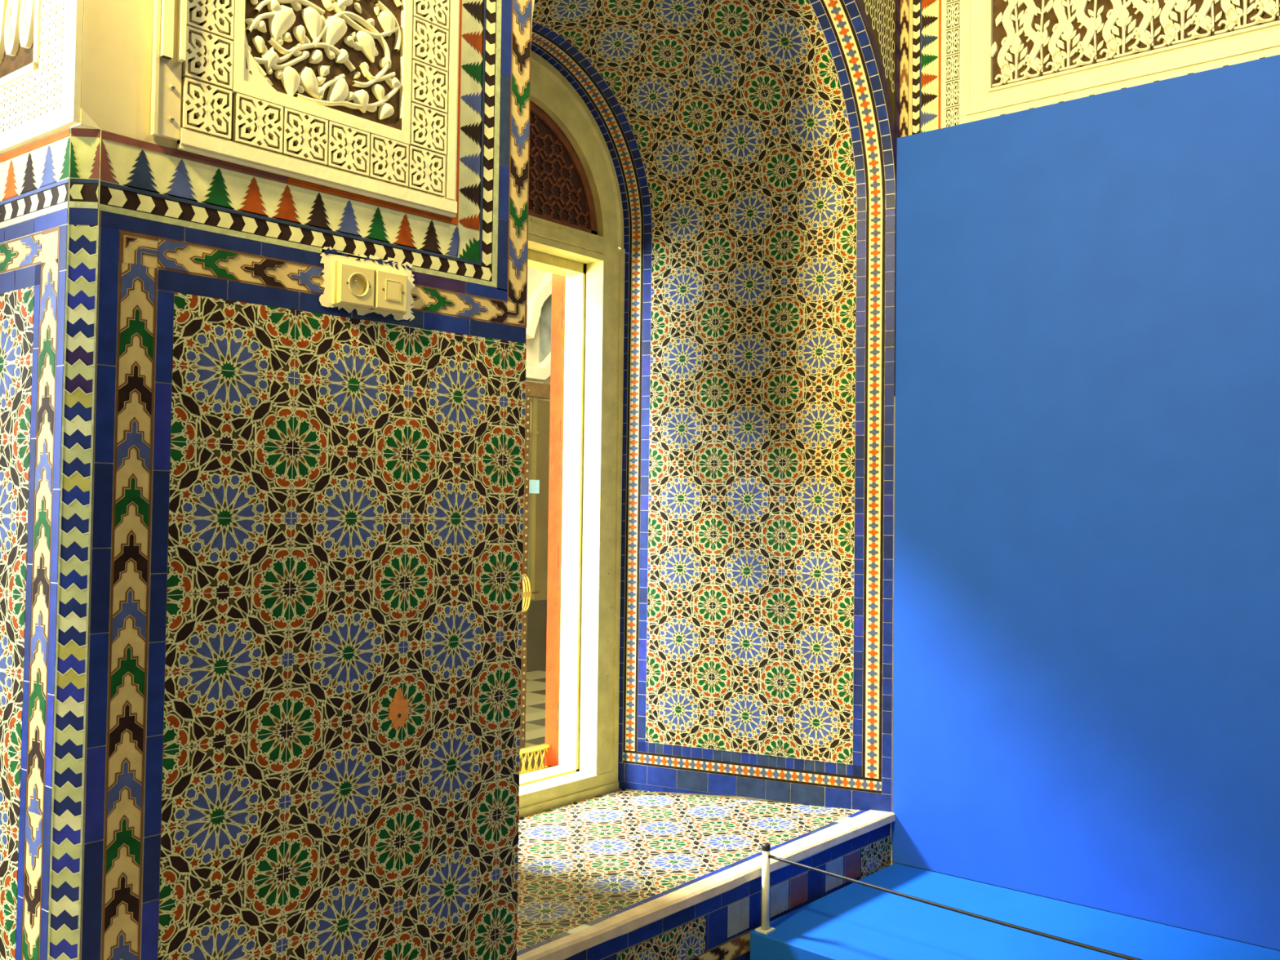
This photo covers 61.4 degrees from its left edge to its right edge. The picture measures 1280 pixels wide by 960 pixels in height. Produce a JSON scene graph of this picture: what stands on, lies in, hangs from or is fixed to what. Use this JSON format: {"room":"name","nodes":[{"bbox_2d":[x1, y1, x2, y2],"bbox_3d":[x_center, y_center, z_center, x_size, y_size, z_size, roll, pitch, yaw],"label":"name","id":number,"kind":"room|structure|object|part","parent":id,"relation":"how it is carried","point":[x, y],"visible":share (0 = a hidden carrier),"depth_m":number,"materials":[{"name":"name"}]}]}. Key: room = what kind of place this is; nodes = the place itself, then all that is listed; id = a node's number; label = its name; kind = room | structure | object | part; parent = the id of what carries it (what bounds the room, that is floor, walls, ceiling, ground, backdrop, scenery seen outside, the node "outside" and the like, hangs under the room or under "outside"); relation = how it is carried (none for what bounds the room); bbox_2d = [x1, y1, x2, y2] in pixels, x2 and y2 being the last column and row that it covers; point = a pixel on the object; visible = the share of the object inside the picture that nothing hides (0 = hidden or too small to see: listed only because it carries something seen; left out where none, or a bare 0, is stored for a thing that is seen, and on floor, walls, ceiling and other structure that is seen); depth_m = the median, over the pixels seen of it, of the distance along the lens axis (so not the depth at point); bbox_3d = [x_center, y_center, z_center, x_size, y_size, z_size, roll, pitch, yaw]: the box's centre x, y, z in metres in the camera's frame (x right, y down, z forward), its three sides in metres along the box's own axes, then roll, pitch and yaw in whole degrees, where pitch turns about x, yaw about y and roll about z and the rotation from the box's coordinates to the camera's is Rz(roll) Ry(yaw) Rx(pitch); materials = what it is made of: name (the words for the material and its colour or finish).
{"room":"museum gallery","nodes":[
{"label":"museum gallery","id":0,"kind":"room"},
{"bbox_2d":[0,0,511,959],"bbox_3d":[-0.814,0.344,2.259,0.876,2.520,1.220,-1,-2,41],"label":"wall","id":1,"kind":"structure","parent":0,"point":[116,90],"depth_m":1.63,"materials":[{"name":"ceramic tile"},{"name":"plaster"},{"name":"grout"}]},
{"bbox_2d":[0,128,70,959],"bbox_3d":[-1.100,0.348,1.755,0.599,1.738,0.002,0,-2,36],"label":"wall panel","id":2,"kind":"object","parent":1,"relation":"attached to","point":[33,288],"visible":1,"depth_m":1.64,"materials":[{"name":"tile"}]},
{"bbox_2d":[0,0,83,155],"bbox_3d":[-1.076,-0.878,1.776,0.628,0.710,0.012,0,-2,36],"label":"plaster panel","id":3,"kind":"object","parent":1,"relation":"attached to","point":[41,41],"visible":1,"depth_m":1.65,"materials":[{"name":"beige paint"}]},
{"bbox_2d":[47,108,101,959],"bbox_3d":[-0.835,0.334,1.581,0.031,1.762,0.032,-1,-2,41],"label":"strip","id":4,"kind":"object","parent":1,"relation":"attached to","point":[85,153],"visible":1,"depth_m":1.59,"materials":[{"name":"tile"}]},
{"bbox_2d":[150,0,186,140],"bbox_3d":[-0.728,-0.881,1.681,0.022,0.701,0.042,-1,-2,41],"label":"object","id":5,"kind":"object","parent":1,"relation":"attached to","point":[170,16],"visible":1,"depth_m":1.67,"materials":[{"name":"paint"}]},
{"bbox_2d":[80,0,531,959],"bbox_3d":[-0.524,-0.003,1.922,0.003,2.464,0.870,-1,-2,41],"label":"wall panel","id":6,"kind":"object","parent":1,"relation":"attached to","point":[332,713],"visible":1,"depth_m":1.86,"materials":[{"name":"tile"}]},
{"bbox_2d":[331,260,407,315],"bbox_3d":[-0.487,-0.347,1.957,0.019,0.079,0.154,-1,-2,41],"label":"power socket","id":7,"kind":"object","parent":6,"relation":"attached to","point":[354,286],"visible":1,"depth_m":1.95,"materials":[{"name":"plastic"}]},
{"bbox_3d":[-0.512,-0.348,1.930,0.018,0.078,0.082,-1,-2,41],"label":"socket plate","id":8,"kind":"part","parent":7,"relation":"part of","materials":[{"name":"plastic"}]},
{"bbox_3d":[-0.463,-0.347,1.987,0.018,0.077,0.078,-1,-2,41],"label":"blank plate","id":9,"kind":"part","parent":7,"relation":"part of","materials":[{"name":"plastic"}]},
{"bbox_2d":[177,0,459,217],"bbox_3d":[-0.537,-0.872,1.909,0.016,0.721,0.552,-1,-2,41],"label":"plaster panel","id":10,"kind":"object","parent":1,"relation":"attached to","point":[360,97],"visible":1,"depth_m":1.90,"materials":[{"name":"beige paint"}]},
{"bbox_2d":[524,669,546,753],"bbox_3d":[-1.087,1.809,8.957,7.960,0.050,13.500,-1,-2,41],"label":"floor","id":11,"kind":"structure","parent":0,"point":[535,687],"depth_m":8.37,"materials":[{"name":"tile"}]},
{"bbox_2d":[519,381,550,772],"bbox_3d":[-0.427,0.584,6.322,0.123,2.268,1.010,-1,-2,41],"label":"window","id":12,"kind":"structure","parent":11,"relation":"on","point":[535,390],"depth_m":6.12,"materials":[{"name":"brown wood"}]},
{"bbox_3d":[-0.630,0.634,6.053,0.082,0.231,0.181,-1,-2,41],"label":"handle","id":13,"kind":"part","parent":12,"relation":"part of","materials":[{"name":"gold metal"}]},
{"bbox_2d":[524,266,550,401],"bbox_3d":[-1.098,-1.663,10.417,0.200,6.970,11.500,-1,-2,41],"label":"wall","id":14,"kind":"structure","parent":0,"point":[535,277],"depth_m":10.36,"materials":[{"name":"paint"}]},
{"bbox_2d":[525,271,551,671],"bbox_3d":[-0.630,-0.147,10.683,0.140,3.967,2.400,-1,-2,41],"label":"wall niche","id":15,"kind":"object","parent":14,"relation":"attached to","point":[540,301],"visible":0.11,"depth_m":10.36,"materials":[{"name":"paint"}]},
{"bbox_3d":[-0.710,-1.539,10.607,0.140,1.192,2.100,-1,-2,41],"label":"lobed moulding","id":16,"kind":"part","parent":15,"relation":"part of","materials":[{"name":"paint"}]},
{"bbox_3d":[-0.755,-1.562,10.647,0.020,0.850,0.640,-1,-2,41],"label":"grey panel","id":17,"kind":"part","parent":15,"relation":"part of","materials":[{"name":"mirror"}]},
{"bbox_2d":[534,30,624,177],"bbox_3d":[0.654,-0.494,4.783,0.156,4.370,8.700,-1,-2,41],"label":"wall","id":18,"kind":"structure","parent":0,"point":[535,30],"depth_m":3.72,"materials":[{"name":"tile"}]},
{"bbox_2d":[519,743,555,774],"bbox_3d":[-0.564,0.983,3.541,0.020,0.120,0.804,-1,-2,41],"label":"railing","id":19,"kind":"object","parent":18,"relation":"in","point":[532,748],"visible":0.17,"depth_m":3.76,"materials":[{"name":"gold metal"}]},
{"bbox_2d":[519,49,625,817],"bbox_3d":[-0.457,-0.161,3.456,0.183,2.454,1.018,-1,-2,41],"label":"window","id":20,"kind":"structure","parent":18,"relation":"in","point":[575,217],"depth_m":3.73,"materials":[{"name":"paint"}]},
{"bbox_3d":[-0.496,0.106,3.477,0.092,1.910,0.915,-1,-2,41],"label":"rebate frame","id":21,"kind":"part","parent":20,"relation":"part of","materials":[{"name":"paint"}]},
{"bbox_2d":[544,273,565,765],"bbox_3d":[-0.304,0.120,4.029,0.065,1.787,0.412,1,-2,-3],"label":"window shutter","id":22,"kind":"object","parent":20,"relation":"attached to","point":[558,282],"visible":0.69,"depth_m":3.83,"materials":[{"name":"orange wood"}]},
{"bbox_3d":[-0.411,-1.046,3.450,0.012,0.415,0.844,-1,-2,41],"label":"fanlight panel","id":23,"kind":"part","parent":20,"relation":"part of","materials":[{"name":"red wood"}]},
{"bbox_3d":[-0.438,1.030,3.393,0.092,0.070,1.016,-1,-2,41],"label":"rail","id":24,"kind":"part","parent":20,"relation":"part of","materials":[{"name":"paint"}]},
{"bbox_2d":[483,0,895,235],"bbox_3d":[-0.221,-1.816,2.944,0.926,1.850,2.906,-1,-2,41],"label":"wall","id":25,"kind":"structure","parent":0,"point":[532,1],"depth_m":3.45,"materials":[{"name":"tile"}]},
{"bbox_2d":[854,0,900,396],"bbox_3d":[0.319,-1.360,2.887,0.002,2.150,1.546,-1,-2,42],"label":"mosaic","id":26,"kind":"object","parent":25,"relation":"attached to","point":[881,19],"visible":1,"depth_m":3.40},
{"bbox_2d":[622,2,1279,951],"bbox_3d":[1.446,-0.534,2.949,3.422,4.370,0.656,-1,-2,41],"label":"wall","id":27,"kind":"structure","parent":0,"point":[707,795],"depth_m":3.42,"materials":[{"name":"tile"}]},
{"bbox_2d":[899,0,941,137],"bbox_3d":[0.888,-1.438,3.412,0.142,0.850,0.001,-1,-2,38],"label":"tiled wall border","id":28,"kind":"structure","parent":27,"relation":"attached to","point":[925,99],"depth_m":3.41,"materials":[{"name":"tile"}]},
{"bbox_2d":[940,0,1279,128],"bbox_3d":[1.540,-1.444,2.886,1.531,0.850,0.017,-1,-2,38],"label":"plaster panel","id":29,"kind":"object","parent":27,"relation":"attached to","point":[999,57],"visible":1,"depth_m":3.10,"materials":[{"name":"beige paint"}]},
{"bbox_3d":[0.454,1.581,-0.134,5.860,0.050,7.700,-1,-2,41],"label":"floor","id":30,"kind":"structure","parent":0,"visible":0},
{"bbox_2d":[600,835,888,959],"bbox_3d":[-0.075,1.347,3.078,0.910,0.578,1.542,-1,-2,41],"label":"wall","id":31,"kind":"structure","parent":30,"relation":"on","point":[887,836],"depth_m":2.96,"materials":[{"name":"tile"}]},
{"bbox_2d":[516,788,895,959],"bbox_3d":[-0.061,1.040,3.096,0.950,0.037,1.576,-1,-2,41],"label":"window sill","id":32,"kind":"structure","parent":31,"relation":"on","point":[593,871],"depth_m":2.99,"materials":[{"name":"tile"}]},
{"bbox_2d":[530,0,895,812],"bbox_3d":[-0.056,-0.297,3.145,0.960,2.720,1.576,-1,-2,41],"label":"lining","id":33,"kind":"object","parent":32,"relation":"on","point":[754,591],"visible":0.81,"depth_m":3.56,"materials":[{"name":"tile"}]},
{"bbox_2d":[564,823,890,959],"bbox_3d":[0.261,1.214,2.799,0.005,0.338,1.549,-1,-2,42],"label":"tiled riser","id":34,"kind":"object","parent":31,"relation":"attached to","point":[690,940],"visible":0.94,"depth_m":2.80,"materials":[{"name":"ceramic tile"},{"name":"grout"}]},
{"bbox_2d":[750,862,1279,959],"bbox_3d":[1.411,1.405,2.369,2.264,0.463,0.873,-1,-2,41],"label":"display platform","id":35,"kind":"object","parent":30,"relation":"on","point":[855,921],"visible":1,"depth_m":2.82,"materials":[{"name":"blue paint"}]},
{"bbox_2d":[755,842,775,934],"bbox_3d":[0.327,1.059,2.806,0.036,0.224,0.040,-1,-2,41],"label":"barrier post","id":36,"kind":"object","parent":35,"relation":"on","point":[764,928],"visible":1,"depth_m":2.80,"materials":[{"name":"metal"}]},
{"bbox_3d":[0.326,1.168,2.803,0.036,0.005,0.040,-1,-2,41],"label":"plate","id":37,"kind":"part","parent":36,"relation":"part of","materials":[{"name":"white metal"}]},
{"bbox_2d":[769,854,1142,959],"bbox_3d":[1.067,0.977,2.174,1.920,0.024,0.008,-1,-2,41],"label":"rope","id":38,"kind":"object","parent":36,"relation":"attached to","point":[977,916],"visible":1,"depth_m":2.45,"materials":[{"name":"fabric"}]},
{"bbox_2d":[892,54,1279,950],"bbox_3d":[1.710,0.045,2.693,2.302,2.281,0.016,-1,-2,38],"label":"wall","id":39,"kind":"structure","parent":35,"relation":"on","point":[1086,675],"depth_m":3.02,"materials":[{"name":"blue paint"}]}
]}

